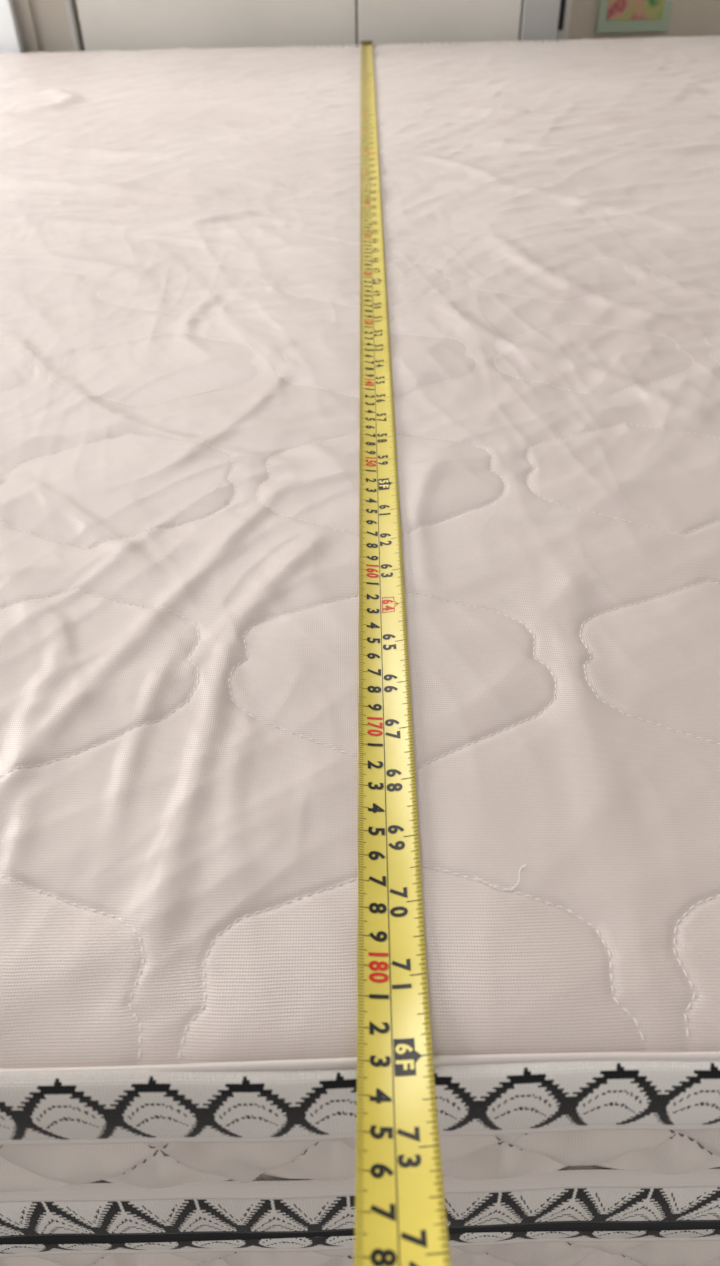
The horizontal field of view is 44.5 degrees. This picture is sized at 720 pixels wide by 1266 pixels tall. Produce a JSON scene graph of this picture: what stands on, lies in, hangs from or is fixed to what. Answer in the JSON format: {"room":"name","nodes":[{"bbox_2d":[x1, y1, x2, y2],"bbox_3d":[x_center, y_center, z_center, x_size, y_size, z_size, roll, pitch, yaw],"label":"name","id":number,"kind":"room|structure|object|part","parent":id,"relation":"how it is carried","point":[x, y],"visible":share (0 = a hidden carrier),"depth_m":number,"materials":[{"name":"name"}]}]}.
{"room":"bedroom","nodes":[
{"label":"bedroom","id":0,"kind":"room"},
{"bbox_2d":[567,0,719,39],"bbox_3d":[-0.048,-1.973,1.395,4.400,2.700,0.100,-1,41,0],"label":"wall","id":1,"kind":"structure","parent":0,"point":[688,18],"depth_m":1.91,"materials":[{"name":"beige paint"}]},
{"bbox_2d":[595,0,672,32],"bbox_3d":[0.589,-1.396,1.838,0.155,0.235,0.012,-1,41,0],"label":"poster","id":2,"kind":"object","parent":1,"relation":"attached to","point":[614,16],"visible":1,"depth_m":1.89,"materials":[{"name":"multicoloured paper"}]},
{"bbox_2d":[606,0,664,19],"bbox_3d":[0.589,-1.394,1.833,0.120,0.192,0.002,-1,41,0],"label":"picture","id":3,"kind":"object","parent":2,"relation":"attached to","point":[615,9],"depth_m":1.88},
{"bbox_3d":[0.008,0.313,0.873,4.400,0.050,3.900,-1,41,0],"label":"floor","id":4,"kind":"structure","parent":0,"visible":0},
{"bbox_2d":[0,0,25,53],"bbox_3d":[-0.965,-1.394,1.594,0.638,1.600,0.314,-1,41,0],"label":"cabinet","id":5,"kind":"object","parent":4,"relation":"on","point":[11,41],"visible":0.02,"depth_m":1.64,"materials":[{"name":"white laminate"}]},
{"bbox_2d":[76,0,571,50],"bbox_3d":[-0.073,-1.459,1.568,0.925,1.700,0.296,-1,41,0],"label":"wardrobe","id":6,"kind":"object","parent":4,"relation":"on","point":[106,25],"visible":0.16,"depth_m":1.65,"materials":[{"name":"white laminate"}]},
{"bbox_2d":[14,0,84,52],"bbox_3d":[-0.590,-1.364,1.473,0.108,1.700,0.028,-1,41,0],"label":"trim","id":7,"kind":"structure","parent":6,"relation":"attached to","point":[50,17],"depth_m":1.65,"materials":[{"name":"white wood"}]},
{"bbox_2d":[19,0,39,52],"bbox_3d":[-0.624,-1.351,1.460,0.018,1.700,0.008,-1,41,0],"label":"batten","id":8,"kind":"object","parent":7,"relation":"attached to","point":[25,7],"visible":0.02,"depth_m":1.65,"materials":[{"name":"grey wood"}]},
{"bbox_2d":[65,0,80,51],"bbox_3d":[-0.543,-1.353,1.460,0.010,1.700,0.006,-1,41,0],"label":"batten","id":9,"kind":"object","parent":7,"relation":"attached to","point":[68,2],"visible":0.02,"depth_m":1.65,"materials":[{"name":"grey laminate"}]},
{"bbox_3d":[-0.272,-1.382,1.455,0.518,1.620,0.018,-1,41,0],"label":"door","id":10,"kind":"part","parent":6,"relation":"part of","materials":[{"name":"white laminate"}]},
{"bbox_3d":[0.143,-1.392,1.455,0.306,1.620,0.018,-1,41,0],"label":"door","id":11,"kind":"part","parent":6,"relation":"part of","materials":[{"name":"white laminate"}]},
{"bbox_3d":[-0.004,-0.177,1.203,1.980,0.252,1.810,-1,41,0],"label":"bed base","id":12,"kind":"object","parent":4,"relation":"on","visible":0},
{"bbox_2d":[0,1229,719,1265],"bbox_3d":[-0.007,-0.325,1.071,2.010,0.141,1.843,-1,41,0],"label":"mattress","id":13,"kind":"object","parent":12,"relation":"on","point":[665,1247],"visible":0.15,"depth_m":0.36,"materials":[{"name":"white fabric"}]},
{"bbox_2d":[0,36,719,1244],"bbox_3d":[-0.011,-0.432,0.977,2.015,0.150,1.847,-1,41,0],"label":"mattress","id":14,"kind":"object","parent":13,"relation":"on","point":[180,227],"visible":0.98,"depth_m":0.39,"materials":[{"name":"white fabric"}]},
{"bbox_2d":[354,40,450,1265],"bbox_3d":[0.011,-0.467,0.867,0.022,0.095,1.970,-1,41,1],"label":"measuring tape","id":15,"kind":"object","parent":14,"relation":"on","point":[401,1220],"visible":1,"depth_m":0.29,"materials":[{"name":"yellow metal"}]}
]}

